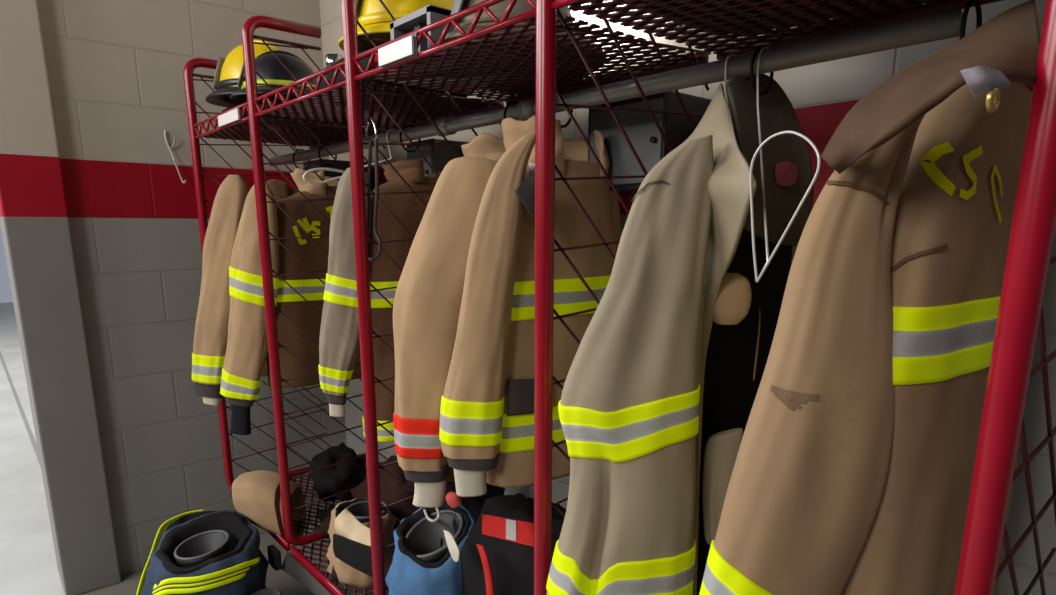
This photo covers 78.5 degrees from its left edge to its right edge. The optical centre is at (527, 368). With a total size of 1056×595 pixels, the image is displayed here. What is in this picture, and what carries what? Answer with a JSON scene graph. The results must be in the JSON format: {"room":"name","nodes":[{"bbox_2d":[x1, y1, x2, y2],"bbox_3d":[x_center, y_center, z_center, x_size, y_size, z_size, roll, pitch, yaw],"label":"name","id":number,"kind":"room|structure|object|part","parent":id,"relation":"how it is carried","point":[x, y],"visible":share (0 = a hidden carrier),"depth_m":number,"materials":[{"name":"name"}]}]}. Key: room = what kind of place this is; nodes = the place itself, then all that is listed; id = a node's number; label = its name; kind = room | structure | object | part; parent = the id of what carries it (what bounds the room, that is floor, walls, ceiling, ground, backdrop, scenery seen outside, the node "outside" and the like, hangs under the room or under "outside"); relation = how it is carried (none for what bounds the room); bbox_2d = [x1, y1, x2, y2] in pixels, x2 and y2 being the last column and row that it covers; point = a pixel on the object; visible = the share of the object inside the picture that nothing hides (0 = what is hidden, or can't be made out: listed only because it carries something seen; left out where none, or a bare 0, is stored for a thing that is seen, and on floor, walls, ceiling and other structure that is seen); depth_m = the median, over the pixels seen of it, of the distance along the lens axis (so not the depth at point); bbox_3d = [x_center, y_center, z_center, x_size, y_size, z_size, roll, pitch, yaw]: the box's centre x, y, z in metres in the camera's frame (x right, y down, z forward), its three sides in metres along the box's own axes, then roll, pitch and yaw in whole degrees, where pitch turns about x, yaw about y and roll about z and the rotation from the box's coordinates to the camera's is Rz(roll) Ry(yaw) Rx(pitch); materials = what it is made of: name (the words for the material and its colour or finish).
{"room":"emergency services station","nodes":[
{"label":"emergency services station","id":0,"kind":"room"},
{"bbox_2d":[0,227,12,302],"bbox_3d":[-10.942,-3.017,10.960,9.000,4.000,0.200,-10,16,-40],"label":"wall","id":1,"kind":"structure","parent":0,"point":[5,288],"depth_m":12.12,"materials":[{"name":"white paint"}]},
{"bbox_2d":[37,0,346,575],"bbox_3d":[-1.355,-0.799,2.674,1.040,3.200,0.200,-10,16,-40],"label":"wall","id":2,"kind":"structure","parent":0,"point":[115,68],"depth_m":2.52,"materials":[{"name":"beige brick"}]},
{"bbox_2d":[0,0,120,594],"bbox_3d":[-1.775,-0.714,2.281,0.182,3.200,0.255,-10,16,-40],"label":"trim","id":3,"kind":"structure","parent":2,"relation":"attached to","point":[34,220],"depth_m":2.29,"materials":[{"name":"paint"}]},
{"bbox_2d":[164,130,186,182],"bbox_3d":[-1.360,-0.816,2.497,0.069,0.197,0.021,0,12,0],"label":"wall hook","id":4,"kind":"object","parent":2,"relation":"attached to","point":[165,134],"visible":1,"depth_m":2.49,"materials":[{"name":"silver metal"}]},
{"bbox_2d":[0,302,388,594],"bbox_3d":[-6.192,0.531,4.295,6.620,0.100,17.000,-10,16,-40],"label":"floor","id":5,"kind":"structure","parent":0,"point":[28,563],"depth_m":3.17,"materials":[{"name":"concrete"}]},
{"bbox_2d":[136,509,330,594],"bbox_3d":[-1.020,0.724,2.188,0.519,0.429,0.560,-10,16,-40],"label":"pants","id":6,"kind":"object","parent":5,"relation":"on","point":[206,552],"visible":0.99,"depth_m":2.10,"materials":[{"name":"blue fabric"}]},
{"bbox_2d":[251,588,281,594],"bbox_3d":[-0.877,0.850,2.046,0.206,0.245,0.110,-10,16,-40],"label":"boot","id":7,"kind":"object","parent":5,"relation":"on","point":[269,591],"visible":1,"depth_m":2.09,"materials":[{"name":"grey rubber"}]},
{"bbox_2d":[319,0,1055,594],"bbox_3d":[0.506,-0.544,1.510,0.200,3.200,4.442,-10,16,-40],"label":"wall","id":8,"kind":"structure","parent":0,"point":[821,95],"depth_m":1.24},
{"bbox_2d":[303,159,372,189],"bbox_3d":[-0.776,-0.740,2.634,0.234,0.190,0.170,-10,16,-40],"label":"box","id":9,"kind":"object","parent":8,"relation":"attached to","point":[333,174],"visible":0.15,"depth_m":2.53,"materials":[{"name":"black plastic"}]},
{"bbox_3d":[-0.852,-0.723,2.562,0.006,0.162,0.152,-10,16,-40],"label":"door","id":10,"kind":"part","parent":9,"relation":"part of","materials":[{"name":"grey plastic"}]},
{"bbox_2d":[407,138,469,176],"bbox_3d":[-0.254,-0.613,2.049,0.234,0.190,0.150,-10,16,-40],"label":"box","id":11,"kind":"object","parent":8,"relation":"attached to","point":[438,157],"visible":0.32,"depth_m":1.94,"materials":[{"name":"black plastic"}]},
{"bbox_3d":[-0.331,-0.595,1.978,0.006,0.162,0.132,-10,16,-40],"label":"door","id":12,"kind":"part","parent":11,"relation":"part of","materials":[{"name":"grey plastic"}]},
{"bbox_2d":[183,0,1055,594],"bbox_3d":[-0.158,-0.133,1.727,0.635,1.657,2.538,-10,16,-40],"label":"rack","id":13,"kind":"object","parent":8,"relation":"attached to","point":[894,24],"visible":0.8,"depth_m":1.10,"materials":[{"name":"red metal"}]},
{"bbox_3d":[-0.933,-0.779,2.012,0.005,0.032,0.194,-10,16,-40],"label":"name plate","id":14,"kind":"part","parent":13,"relation":"part of","materials":[{"name":"white plastic"}]},
{"bbox_2d":[221,104,247,117],"bbox_3d":[-0.911,-0.878,2.263,0.284,0.107,0.267,-10,16,-40],"label":"bag","id":15,"kind":"object","parent":13,"relation":"on","point":[246,112],"visible":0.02,"depth_m":2.14,"materials":[{"name":"black fabric"}]},
{"bbox_2d":[206,40,296,107],"bbox_3d":[-0.904,-1.001,2.188,0.331,0.206,0.366,-10,16,-40],"label":"helmet","id":16,"kind":"object","parent":15,"relation":"on","point":[227,73],"visible":0.4,"depth_m":2.12,"materials":[{"name":"yellow plastic"}]},
{"bbox_3d":[-0.915,-1.010,2.190,0.235,0.160,0.254,-10,16,-40],"label":"crown","id":17,"kind":"part","parent":16,"relation":"part of","materials":[{"name":"yellow plastic"}]},
{"bbox_2d":[192,149,310,405],"bbox_3d":[-0.904,-0.342,2.391,0.671,0.902,0.215,-10,16,-40],"label":"coat","id":18,"kind":"object","parent":13,"relation":"hanging from","point":[212,319],"visible":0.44,"depth_m":2.21,"materials":[{"name":"brown fabric"}]},
{"bbox_2d":[232,470,305,536],"bbox_3d":[-0.922,0.492,2.295,0.214,0.246,0.190,0,12,0],"label":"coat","id":19,"kind":"object","parent":13,"relation":"on","point":[256,495],"visible":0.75,"depth_m":2.21,"materials":[{"name":"beige fabric"}]},
{"bbox_2d":[220,143,366,434],"bbox_3d":[-0.730,-0.281,2.258,0.679,0.964,0.197,-11,16,-42],"label":"coat","id":20,"kind":"object","parent":13,"relation":"hanging from","point":[247,352],"visible":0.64,"depth_m":2.12,"materials":[{"name":"brown fabric"}]},
{"bbox_2d":[247,99,343,125],"bbox_3d":[-0.728,-0.822,2.085,0.328,0.073,0.202,-10,16,-40],"label":"bag","id":21,"kind":"object","parent":13,"relation":"on","point":[267,106],"visible":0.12,"depth_m":1.97,"materials":[{"name":"black fabric"}]},
{"bbox_2d":[230,50,328,105],"bbox_3d":[-0.762,-0.913,2.033,0.328,0.158,0.261,-10,16,-40],"label":"helmet","id":22,"kind":"object","parent":21,"relation":"on","point":[268,66],"visible":0.5,"depth_m":1.96,"materials":[{"name":"grey plastic"}]},
{"bbox_3d":[-0.772,-0.918,2.026,0.229,0.119,0.190,-10,16,-40],"label":"crown","id":23,"kind":"part","parent":22,"relation":"part of","materials":[{"name":"black plastic"}]},
{"bbox_2d":[204,116,386,148],"bbox_3d":[-0.833,-0.816,2.248,0.435,0.020,0.600,-10,16,-40],"label":"shelf","id":24,"kind":"object","parent":13,"relation":"attached to","point":[295,132],"depth_m":2.19,"materials":[{"name":"red metal"}]},
{"bbox_2d":[293,474,341,536],"bbox_3d":[-0.804,0.518,2.564,0.513,0.020,0.598,-10,16,-40],"label":"shelf","id":25,"kind":"object","parent":13,"relation":"attached to","point":[299,526],"depth_m":2.48,"materials":[{"name":"red metal"}]},
{"bbox_2d":[312,505,334,538],"bbox_3d":[-0.707,0.542,2.333,0.144,0.040,0.233,0,12,1],"label":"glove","id":26,"kind":"object","parent":13,"relation":"on","point":[324,518],"visible":0.36,"depth_m":2.26,"materials":[{"name":"leather"}]},
{"bbox_2d":[325,54,342,66],"bbox_3d":[-0.501,-0.753,1.681,0.043,0.110,0.044,-10,16,-40],"label":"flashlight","id":27,"kind":"object","parent":13,"relation":"on","point":[330,58],"visible":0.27,"depth_m":1.65,"materials":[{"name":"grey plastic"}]},
{"bbox_2d":[307,442,366,501],"bbox_3d":[-0.762,0.411,2.592,0.234,0.192,0.295,-10,16,-40],"label":"hood","id":28,"kind":"object","parent":13,"relation":"on","point":[347,473],"visible":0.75,"depth_m":2.51,"materials":[{"name":"black fabric"}]},
{"bbox_2d":[298,538,388,594],"bbox_3d":[-0.393,0.618,2.103,0.513,0.020,0.598,-10,16,-40],"label":"shelf","id":29,"kind":"object","parent":13,"relation":"attached to","point":[320,576],"depth_m":2.04,"materials":[{"name":"red metal"}]},
{"bbox_2d":[303,129,395,183],"bbox_3d":[-0.478,-0.584,1.776,0.298,0.163,0.007,-10,16,-40],"label":"hanger","id":30,"kind":"object","parent":13,"relation":"hanging from","point":[389,130],"visible":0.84,"depth_m":1.74,"materials":[{"name":"white metal"}]},
{"bbox_3d":[-0.538,-0.516,1.738,0.140,0.044,0.007,-10,16,-40],"label":"hanger arm","id":31,"kind":"part","parent":30,"relation":"part of","materials":[{"name":"white metal"}]},
{"bbox_2d":[326,498,395,587],"bbox_3d":[-0.458,0.513,1.917,0.235,0.278,0.437,-10,16,-40],"label":"pants","id":32,"kind":"object","parent":13,"relation":"on","point":[348,554],"visible":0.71,"depth_m":1.91,"materials":[{"name":"beige fabric"}]},
{"bbox_2d":[364,117,381,261],"bbox_3d":[-0.362,-0.403,1.476,0.008,0.317,0.094,-10,16,-40],"label":"wire hanger","id":33,"kind":"object","parent":13,"relation":"hanging from","point":[375,141],"visible":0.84,"depth_m":1.46,"materials":[{"name":"silver metal"}]},
{"bbox_2d":[318,125,441,441],"bbox_3d":[-0.326,-0.246,1.865,0.571,0.864,0.190,-10,16,-40],"label":"coat","id":34,"kind":"object","parent":13,"relation":"hanging from","point":[339,340],"visible":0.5,"depth_m":1.74,"materials":[{"name":"brown fabric"}]},
{"bbox_2d":[265,81,503,131],"bbox_3d":[-0.422,-0.715,1.787,0.435,0.020,0.600,-10,16,-40],"label":"shelf","id":35,"kind":"object","parent":13,"relation":"attached to","point":[405,110],"depth_m":1.73,"materials":[{"name":"red metal"}]},
{"bbox_2d":[350,455,420,538],"bbox_3d":[-0.427,0.439,2.271,0.316,0.274,0.359,-10,16,-40],"label":"hood","id":36,"kind":"object","parent":13,"relation":"on","point":[392,490],"visible":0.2,"depth_m":2.13,"materials":[{"name":"brown fabric"}]},
{"bbox_2d":[374,56,405,75],"bbox_3d":[-0.290,-0.660,1.397,0.077,0.050,0.050,6,14,26],"label":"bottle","id":37,"kind":"object","parent":13,"relation":"on","point":[376,61],"visible":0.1,"depth_m":1.39,"materials":[{"name":"plastic"}]},
{"bbox_2d":[318,45,470,99],"bbox_3d":[-0.346,-0.760,1.684,0.322,0.122,0.386,-10,16,-40],"label":"bag","id":38,"kind":"object","parent":13,"relation":"on","point":[364,62],"visible":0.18,"depth_m":1.57,"materials":[{"name":"black fabric"}]},
{"bbox_2d":[339,0,454,50],"bbox_3d":[-0.266,-0.886,1.581,0.374,0.216,0.322,-10,16,-40],"label":"helmet","id":39,"kind":"object","parent":38,"relation":"on","point":[373,17],"visible":0.22,"depth_m":1.49,"materials":[{"name":"yellow plastic"}]},
{"bbox_3d":[-0.257,-0.614,1.254,0.005,0.032,0.128,-10,16,-40],"label":"name plate","id":40,"kind":"part","parent":13,"relation":"part of","materials":[{"name":"white plastic"}]},
{"bbox_2d":[390,4,477,75],"bbox_3d":[-0.192,-0.661,1.315,0.110,0.087,0.150,-10,16,-40],"label":"equipment case","id":41,"kind":"object","parent":13,"relation":"on","point":[429,14],"visible":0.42,"depth_m":1.27,"materials":[{"name":"grey plastic"}]},
{"bbox_2d":[382,496,493,594],"bbox_3d":[-0.223,0.536,1.527,0.266,0.400,0.425,-3,13,-14],"label":"pants","id":42,"kind":"object","parent":13,"relation":"on","point":[429,542],"visible":0.81,"depth_m":1.51,"materials":[{"name":"blue fabric"}]},
{"bbox_2d":[393,101,518,507],"bbox_3d":[-0.068,-0.165,1.574,0.250,0.899,0.599,7,14,30],"label":"coat","id":43,"kind":"object","parent":13,"relation":"hanging from","point":[429,291],"visible":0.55,"depth_m":1.34,"materials":[{"name":"brown fabric"}]},
{"bbox_2d":[446,492,461,507],"bbox_3d":[-0.166,0.295,1.447,0.035,0.036,0.025,1,12,4],"label":"mitten","id":44,"kind":"object","parent":43,"relation":"hanging from","point":[452,499],"visible":0.93,"depth_m":1.44,"materials":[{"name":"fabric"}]},
{"bbox_2d":[445,478,504,522],"bbox_3d":[-0.198,0.457,2.024,0.286,0.344,0.264,-4,13,-19],"label":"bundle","id":45,"kind":"object","parent":13,"relation":"on","point":[492,490],"visible":0.04,"depth_m":1.93,"materials":[{"name":"black fabric"}]},
{"bbox_2d":[460,493,565,594],"bbox_3d":[0.005,0.503,1.484,0.264,0.442,0.391,-10,16,-40],"label":"bag","id":46,"kind":"object","parent":13,"relation":"on","point":[504,526],"visible":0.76,"depth_m":1.40,"materials":[{"name":"black fabric"}]},
{"bbox_2d":[436,0,605,69],"bbox_3d":[-0.011,-0.679,1.233,0.328,0.158,0.261,-10,16,-40],"label":"bag","id":47,"kind":"object","parent":13,"relation":"on","point":[521,6],"visible":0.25,"depth_m":1.16,"materials":[{"name":"grey plastic"}]},
{"bbox_3d":[-0.021,-0.684,1.226,0.229,0.119,0.190,-10,16,-40],"label":"crown","id":48,"kind":"part","parent":47,"relation":"part of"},
{"bbox_2d":[465,61,586,91],"bbox_3d":[-0.004,-0.702,1.466,0.183,0.103,0.303,-10,16,-40],"label":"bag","id":49,"kind":"object","parent":13,"relation":"on","point":[532,61],"visible":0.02,"depth_m":1.45,"materials":[{"name":"black fabric"}]},
{"bbox_2d":[439,90,621,496],"bbox_3d":[0.026,-0.164,1.420,0.202,0.831,0.499,10,15,37],"label":"coat","id":50,"kind":"object","parent":13,"relation":"hanging from","point":[487,408],"visible":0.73,"depth_m":1.32,"materials":[{"name":"beige fabric"}]},
{"bbox_2d":[368,15,708,105],"bbox_3d":[-0.010,-0.615,1.327,0.434,0.020,0.598,-10,16,-40],"label":"shelf","id":51,"kind":"object","parent":13,"relation":"attached to","point":[648,67],"depth_m":1.27,"materials":[{"name":"red metal"}]},
{"bbox_3d":[-0.234,-0.622,1.677,0.033,0.033,2.355,-10,16,-40],"label":"hang rod","id":52,"kind":"part","parent":13,"relation":"part of","materials":[{"name":"metal"}]},
{"bbox_2d":[546,45,813,594],"bbox_3d":[0.323,-0.006,1.062,0.662,0.991,0.277,-10,16,-40],"label":"coat","id":53,"kind":"object","parent":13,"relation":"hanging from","point":[661,385],"visible":0.9,"depth_m":0.93,"materials":[{"name":"fabric"}]},
{"bbox_3d":[0.239,-0.014,0.985,0.113,0.841,0.282,1,12,6],"label":"panel","id":54,"kind":"part","parent":53,"relation":"part of","materials":[{"name":"fabric"}]},
{"bbox_2d":[724,54,736,106],"bbox_3d":[0.330,-0.401,1.060,0.382,0.214,0.004,-10,16,-40],"label":"wire hanger","id":55,"kind":"object","parent":13,"relation":"hanging from","point":[730,55],"visible":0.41,"depth_m":1.03,"materials":[{"name":"silver metal"}]},
{"bbox_2d":[749,46,820,282],"bbox_3d":[0.324,-0.298,0.888,0.068,0.340,0.340,2,12,9],"label":"wire hanger","id":56,"kind":"object","parent":13,"relation":"hanging from","point":[757,278],"visible":0.94,"depth_m":0.79,"materials":[{"name":"silver metal"}]},
{"bbox_2d":[568,0,1002,59],"bbox_3d":[0.400,-0.515,0.865,0.435,0.020,0.600,-10,16,-40],"label":"shelf","id":57,"kind":"object","parent":13,"relation":"attached to","point":[856,17],"depth_m":1.00,"materials":[{"name":"red metal"}]},
{"bbox_2d":[699,0,1040,594],"bbox_3d":[0.511,-0.009,0.827,0.718,0.884,0.250,-10,16,-40],"label":"coat","id":58,"kind":"object","parent":13,"relation":"hanging from","point":[852,474],"visible":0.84,"depth_m":0.68,"materials":[{"name":"beige fabric"}]},
{"bbox_2d":[588,91,710,194],"bbox_3d":[0.282,-0.492,1.446,0.234,0.190,0.215,-10,16,-40],"label":"box","id":59,"kind":"object","parent":8,"relation":"attached to","point":[640,128],"visible":0.48,"depth_m":1.35,"materials":[{"name":"black plastic"}]},
{"bbox_3d":[0.205,-0.475,1.374,0.006,0.162,0.197,-10,16,-40],"label":"door","id":60,"kind":"part","parent":59,"relation":"part of","materials":[{"name":"grey plastic"}]},
{"bbox_3d":[0.254,-0.463,1.309,0.009,0.012,0.012,-10,16,-40],"label":"knob","id":61,"kind":"part","parent":59,"relation":"part of","materials":[{"name":"black plastic"}]}
]}

